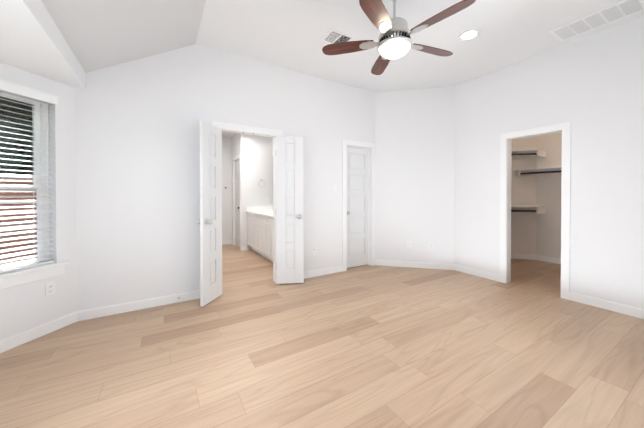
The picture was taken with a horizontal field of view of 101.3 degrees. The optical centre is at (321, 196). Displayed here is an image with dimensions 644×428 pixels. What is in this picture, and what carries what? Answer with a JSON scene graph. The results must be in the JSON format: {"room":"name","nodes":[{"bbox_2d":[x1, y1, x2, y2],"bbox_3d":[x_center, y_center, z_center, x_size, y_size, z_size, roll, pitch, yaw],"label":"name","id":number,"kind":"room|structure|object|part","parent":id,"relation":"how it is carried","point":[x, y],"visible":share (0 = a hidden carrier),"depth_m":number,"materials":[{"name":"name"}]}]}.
{"room":"empty bedroom","nodes":[
{"label":"empty bedroom","id":0,"kind":"room"},
{"bbox_2d":[0,62,76,339],"bbox_3d":[-2.604,-0.338,2.024,0.160,3.120,1.550,0,1,14],"label":"wall","id":1,"kind":"structure","parent":0,"point":[26,306],"depth_m":2.42,"materials":[{"name":"white paint"}]},
{"bbox_2d":[0,91,49,269],"bbox_3d":[-2.650,-0.128,1.996,0.065,1.530,0.910,0,1,14],"label":"window","id":2,"kind":"structure","parent":1,"relation":"in","point":[39,124],"depth_m":2.37,"materials":[{"name":"white plastic"}]},
{"bbox_2d":[0,79,58,272],"bbox_3d":[-2.557,-0.152,1.974,0.097,1.514,0.942,0,1,14],"label":"window blinds","id":3,"kind":"object","parent":2,"relation":"attached to","point":[12,88],"visible":1,"depth_m":2.24,"materials":[{"name":"white plastic"}]},
{"bbox_2d":[0,261,69,289],"bbox_3d":[-2.552,0.669,1.980,0.135,0.116,1.060,0,1,14],"label":"window sill","id":4,"kind":"structure","parent":1,"relation":"attached to","point":[9,279],"depth_m":2.23,"materials":[{"name":"white paint"}]},
{"bbox_2d":[0,311,76,352],"bbox_3d":[-2.531,1.174,1.969,0.013,0.096,1.250,0,1,14],"label":"baseboard","id":5,"kind":"structure","parent":1,"relation":"attached to","point":[13,341],"depth_m":2.27,"materials":[{"name":"white paint"}]},
{"bbox_2d":[45,281,54,296],"bbox_3d":[-2.437,0.829,2.370,0.008,0.116,0.072,0,1,14],"label":"outlet","id":6,"kind":"object","parent":1,"relation":"attached to","point":[49,288],"visible":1,"depth_m":2.36,"materials":[{"name":"white plastic"}]},
{"bbox_2d":[75,44,374,310],"bbox_3d":[-0.828,-0.353,3.592,4.240,3.120,0.120,0,1,-31],"label":"wall","id":7,"kind":"structure","parent":0,"point":[137,135],"depth_m":2.99,"materials":[{"name":"white paint"}]},
{"bbox_2d":[197,121,221,306],"bbox_3d":[-1.284,0.190,3.046,0.299,2.020,0.324,0,1,-31],"label":"bathroom door","id":8,"kind":"structure","parent":7,"relation":"in","point":[209,221],"depth_m":3.01,"materials":[{"name":"white paint"}]},
{"bbox_2d":[77,265,342,320],"bbox_3d":[-1.029,1.161,3.405,3.187,0.096,0.013,0,1,-31],"label":"baseboard","id":9,"kind":"structure","parent":7,"relation":"attached to","point":[87,314],"depth_m":2.88,"materials":[{"name":"white paint"}]},
{"bbox_2d":[211,121,281,282],"bbox_3d":[-0.980,0.147,3.495,0.921,2.123,0.137,0,1,-31],"label":"door frame","id":10,"kind":"structure","parent":7,"relation":"attached to","point":[274,197],"depth_m":3.61,"materials":[{"name":"white paint"}]},
{"bbox_2d":[276,136,303,283],"bbox_3d":[-0.431,0.185,3.621,0.354,2.020,0.233,0,1,-31],"label":"bathroom door","id":11,"kind":"structure","parent":7,"relation":"in","point":[289,209],"depth_m":3.62,"materials":[{"name":"white paint"}]},
{"bbox_2d":[312,247,316,254],"bbox_3d":[-0.113,0.824,3.966,0.072,0.116,0.008,0,1,-31],"label":"electrical outlet","id":12,"kind":"object","parent":7,"relation":"attached to","point":[314,250],"visible":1,"depth_m":3.96,"materials":[{"name":"white plastic"}]},
{"bbox_2d":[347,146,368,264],"bbox_3d":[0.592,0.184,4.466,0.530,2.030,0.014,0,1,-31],"label":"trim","id":13,"kind":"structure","parent":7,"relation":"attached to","point":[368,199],"depth_m":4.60,"materials":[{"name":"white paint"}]},
{"bbox_2d":[342,139,375,270],"bbox_3d":[0.592,0.176,4.467,0.562,2.046,0.122,0,1,-31],"label":"door frame","id":14,"kind":"structure","parent":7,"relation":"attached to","point":[370,180],"depth_m":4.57,"materials":[{"name":"white paint"}]},
{"bbox_2d":[347,147,367,267],"bbox_3d":[0.597,0.185,4.458,0.524,2.005,0.104,0,1,-31],"label":"closet door","id":15,"kind":"structure","parent":14,"relation":"attached to","point":[357,206],"depth_m":4.48,"materials":[{"name":"white paint"}]},
{"bbox_2d":[222,137,231,240],"bbox_3d":[-0.817,-0.188,7.471,5.890,2.720,0.100,0,1,-31],"label":"wall","id":16,"kind":"structure","parent":0,"point":[227,191],"depth_m":6.48,"materials":[{"name":"white paint"}]},
{"bbox_2d":[222,240,231,244],"bbox_3d":[-2.723,1.135,6.250,1.150,0.096,0.013,0,1,-31],"label":"baseboard","id":17,"kind":"structure","parent":16,"relation":"attached to","point":[226,242],"depth_m":6.48,"materials":[{"name":"white paint"}]},
{"bbox_2d":[232,133,245,245],"bbox_3d":[-1.958,-0.177,6.186,0.100,2.720,0.900,0,1,-31],"label":"wall","id":18,"kind":"structure","parent":0,"point":[238,143],"depth_m":5.81,"materials":[{"name":"white paint"}]},
{"bbox_2d":[232,154,240,249],"bbox_3d":[-1.922,0.161,6.129,0.102,2.046,0.612,0,1,-31],"label":"door frame","id":19,"kind":"structure","parent":18,"relation":"attached to","point":[234,200],"depth_m":6.36,"materials":[{"name":"white paint"}]},
{"bbox_2d":[235,160,239,247],"bbox_3d":[-1.953,0.170,6.110,0.104,2.005,0.574,0,1,-31],"label":"room door","id":20,"kind":"structure","parent":18,"relation":"in","point":[237,210],"depth_m":6.20,"materials":[{"name":"white paint"}]},
{"bbox_2d":[246,134,272,249],"bbox_3d":[-1.400,-0.175,6.059,0.720,2.720,0.100,0,1,-31],"label":"wall","id":21,"kind":"structure","parent":0,"point":[258,158],"depth_m":5.97,"materials":[{"name":"white paint"}]},
{"bbox_2d":[241,246,247,250],"bbox_3d":[-1.707,1.139,5.816,0.130,0.096,0.013,0,1,-31],"label":"baseboard","id":22,"kind":"structure","parent":21,"relation":"attached to","point":[244,248],"depth_m":5.81,"materials":[{"name":"white paint"}]},
{"bbox_2d":[246,207,269,210],"bbox_3d":[-1.417,0.267,5.978,0.592,0.100,0.019,0,1,-31],"label":"backsplash","id":23,"kind":"structure","parent":21,"relation":"attached to","point":[247,208],"depth_m":5.95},
{"bbox_2d":[222,132,361,148],"bbox_3d":[1.006,-1.472,4.588,6.000,0.100,6.900,0,1,-31],"label":"ceiling","id":24,"kind":"structure","parent":0,"point":[227,135],"depth_m":6.13,"materials":[{"name":"white paint"}]},
{"bbox_2d":[0,244,643,427],"bbox_3d":[0.130,1.265,3.842,9.000,0.120,7.900,0,1,-31],"label":"floor","id":25,"kind":"structure","parent":0,"point":[254,345],"depth_m":1.98,"materials":[{"name":"beige wood"}]},
{"bbox_2d":[247,215,272,261],"bbox_3d":[-0.824,0.779,5.058,0.587,0.830,2.216,0,1,-31],"label":"bathroom vanity","id":26,"kind":"object","parent":25,"relation":"on","point":[260,228],"depth_m":5.08,"materials":[{"name":"painted wood"},{"name":"stone countertop"}]},
{"bbox_2d":[246,211,272,218],"bbox_3d":[-0.830,0.345,5.039,0.612,0.038,2.236,0,1,-31],"label":"countertop","id":27,"kind":"structure","parent":26,"relation":"on","point":[269,214],"depth_m":5.31,"materials":[{"name":"white stone"}]},
{"bbox_2d":[0,0,643,92],"bbox_3d":[0.205,-1.537,1.904,6.230,0.980,4.080,0,1,-31],"label":"ceiling","id":28,"kind":"structure","parent":0,"point":[72,43],"depth_m":2.63,"materials":[{"name":"white paint"}]},
{"bbox_2d":[320,28,354,43],"bbox_3d":[0.173,-1.784,2.993,0.315,0.007,0.255,0,1,-31],"label":"ceiling vent","id":29,"kind":"object","parent":28,"relation":"in","point":[331,36],"visible":0.83,"depth_m":2.96,"materials":[{"name":"white plastic"}]},
{"bbox_2d":[322,0,475,74],"bbox_3d":[0.661,-1.490,2.258,1.216,0.581,1.210,0,1,-31],"label":"ceiling fan","id":30,"kind":"object","parent":28,"relation":"hanging from","point":[394,41],"visible":1,"depth_m":2.18,"materials":[{"name":"brown wood"}]},
{"bbox_3d":[0.265,-1.333,2.366,0.542,0.016,0.136,0,-11,15],"label":"blade","id":31,"kind":"part","parent":30,"relation":"part of","materials":[{"name":"brown wood"}]},
{"bbox_3d":[0.425,-1.330,1.960,0.136,0.016,0.542,-14,-7,32],"label":"blade","id":32,"kind":"part","parent":30,"relation":"part of","materials":[{"name":"brown wood"}]},
{"bbox_3d":[0.601,-1.336,2.643,0.136,0.016,0.542,12,0,-4],"label":"blade","id":33,"kind":"part","parent":30,"relation":"part of","materials":[{"name":"brown wood"}]},
{"bbox_3d":[0.624,-1.238,2.274,0.264,0.076,0.264,0,1,-31],"label":"lamp shade","id":34,"kind":"part","parent":30,"relation":"part of","materials":[{"name":"white glass"}]},
{"bbox_3d":[0.969,-1.334,2.409,0.542,0.016,0.136,0,13,-21],"label":"blade","id":35,"kind":"part","parent":30,"relation":"part of","materials":[{"name":"brown wood"}]},
{"bbox_3d":[0.860,-1.330,1.987,0.136,0.016,0.542,-16,10,-38],"label":"blade","id":36,"kind":"part","parent":30,"relation":"part of","materials":[{"name":"brown wood"}]},
{"bbox_2d":[458,29,479,40],"bbox_3d":[1.628,-1.780,2.924,0.216,0.010,0.216,0,1,-31],"label":"recessed light","id":37,"kind":"object","parent":28,"relation":"in","point":[470,34],"visible":1,"depth_m":2.92,"materials":[{"name":"white plastic"}]},
{"bbox_2d":[549,0,643,41],"bbox_3d":[2.775,-1.780,2.679,0.345,0.008,0.640,0,1,-31],"label":"ceiling vent","id":38,"kind":"object","parent":28,"relation":"in","point":[611,13],"visible":1,"depth_m":2.65,"materials":[{"name":"white plastic"}]},
{"bbox_2d":[375,86,454,263],"bbox_3d":[1.558,-0.361,4.506,1.373,3.120,0.120,0,1,14],"label":"wall","id":39,"kind":"structure","parent":0,"point":[415,169],"depth_m":4.44,"materials":[{"name":"white paint"}]},
{"bbox_2d":[375,260,453,269],"bbox_3d":[1.543,1.151,4.455,1.273,0.096,0.013,0,1,14],"label":"baseboard","id":40,"kind":"structure","parent":39,"relation":"attached to","point":[444,266],"depth_m":4.44,"materials":[{"name":"white paint"}]},
{"bbox_2d":[429,242,433,248],"bbox_3d":[1.814,0.820,4.389,0.072,0.116,0.008,0,1,14],"label":"electrical outlet","id":41,"kind":"object","parent":39,"relation":"attached to","point":[431,245],"visible":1,"depth_m":4.39,"materials":[{"name":"white plastic"}]},
{"bbox_2d":[511,136,536,254],"bbox_3d":[3.046,-0.168,5.253,2.251,2.720,0.100,0,1,14],"label":"wall","id":42,"kind":"structure","parent":0,"point":[523,224],"depth_m":5.01,"materials":[{"name":"white paint"}]},
{"bbox_2d":[511,254,535,259],"bbox_3d":[3.033,1.145,5.210,2.051,0.096,0.013,0,1,14],"label":"baseboard","id":43,"kind":"structure","parent":42,"relation":"attached to","point":[524,256],"depth_m":5.01,"materials":[{"name":"white paint"}]},
{"bbox_2d":[511,205,545,213],"bbox_3d":[3.041,0.239,5.023,2.150,0.130,0.356,0,1,14],"label":"closet shelf","id":44,"kind":"object","parent":42,"relation":"attached to","point":[536,209],"visible":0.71,"depth_m":4.79,"materials":[{"name":"white paint"}]},
{"bbox_2d":[512,149,545,156],"bbox_3d":[3.041,-0.781,5.014,2.150,0.130,0.356,0,1,14],"label":"closet shelf","id":45,"kind":"object","parent":42,"relation":"attached to","point":[529,152],"visible":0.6,"depth_m":4.77,"materials":[{"name":"white paint"}]},
{"bbox_2d":[536,132,561,258],"bbox_3d":[3.416,-0.175,6.065,0.100,2.720,6.880,0,1,-31],"label":"wall","id":46,"kind":"structure","parent":0,"point":[548,223],"depth_m":4.80,"materials":[{"name":"white paint"}]},
{"bbox_2d":[511,166,561,175],"bbox_3d":[4.359,-0.438,4.119,0.322,0.130,2.380,0,1,-31],"label":"closet shelf","id":47,"kind":"object","parent":46,"relation":"attached to","point":[545,170],"visible":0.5,"depth_m":4.76,"materials":[{"name":"white paint"}]},
{"bbox_2d":[536,255,560,263],"bbox_3d":[4.569,1.155,4.086,0.013,0.096,2.080,0,1,-31],"label":"baseboard","id":48,"kind":"structure","parent":46,"relation":"attached to","point":[548,259],"depth_m":4.81,"materials":[{"name":"white paint"}]},
{"bbox_2d":[455,16,643,308],"bbox_3d":[2.998,-0.348,3.051,0.120,3.120,3.100,0,1,-31],"label":"wall","id":49,"kind":"structure","parent":0,"point":[590,88],"depth_m":3.00,"materials":[{"name":"white paint"}]},
{"bbox_2d":[499,122,570,299],"bbox_3d":[2.763,0.201,3.440,0.122,2.016,0.612,0,1,-31],"label":"door frame","id":50,"kind":"structure","parent":49,"relation":"attached to","point":[508,225],"depth_m":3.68,"materials":[{"name":"white paint"}]},
{"bbox_2d":[454,264,643,318],"bbox_3d":[2.902,1.164,3.094,0.013,0.096,2.850,0,1,-31],"label":"baseboard","id":51,"kind":"structure","parent":49,"relation":"attached to","point":[612,306],"depth_m":2.93,"materials":[{"name":"white paint"}]},
{"bbox_3d":[-0.511,-0.168,5.202,0.100,2.720,2.290,0,1,-31],"label":"wall","id":52,"kind":"structure","parent":0,"visible":0},
{"bbox_2d":[272,157,272,204],"bbox_3d":[-0.617,-0.351,5.269,0.007,1.115,2.038,0,1,-31],"label":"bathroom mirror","id":53,"kind":"object","parent":52,"relation":"attached to","point":[272,180],"visible":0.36,"depth_m":6.13,"materials":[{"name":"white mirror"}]},
{"label":"outside","id":54,"kind":"structure","parent":0,"visible":0},
{"bbox_3d":[-3.999,1.559,6.183,80.000,0.150,75.000,0,1,-31],"label":"ground","id":55,"kind":"structure","parent":54,"visible":0},
{"bbox_2d":[0,101,30,173],"bbox_3d":[-9.415,-1.772,5.801,4.419,6.619,4.357,0,1,-31],"label":"tree","id":56,"kind":"object","parent":55,"relation":"on","point":[8,140],"depth_m":6.19,"materials":[{"name":"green plant"}]},
{"bbox_2d":[0,97,33,174],"bbox_3d":[-8.599,-1.460,7.134,4.788,5.968,4.732,0,1,-31],"label":"tree","id":57,"kind":"object","parent":55,"relation":"on","point":[21,116],"depth_m":6.85,"materials":[{"name":"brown plant"}]},
{"bbox_2d":[0,177,36,264],"bbox_3d":[-4.382,0.633,2.425,0.260,1.770,12.000,0,1,14],"label":"fence","id":58,"kind":"object","parent":55,"relation":"on","point":[17,215],"depth_m":3.49,"materials":[{"name":"brown"}]}
]}

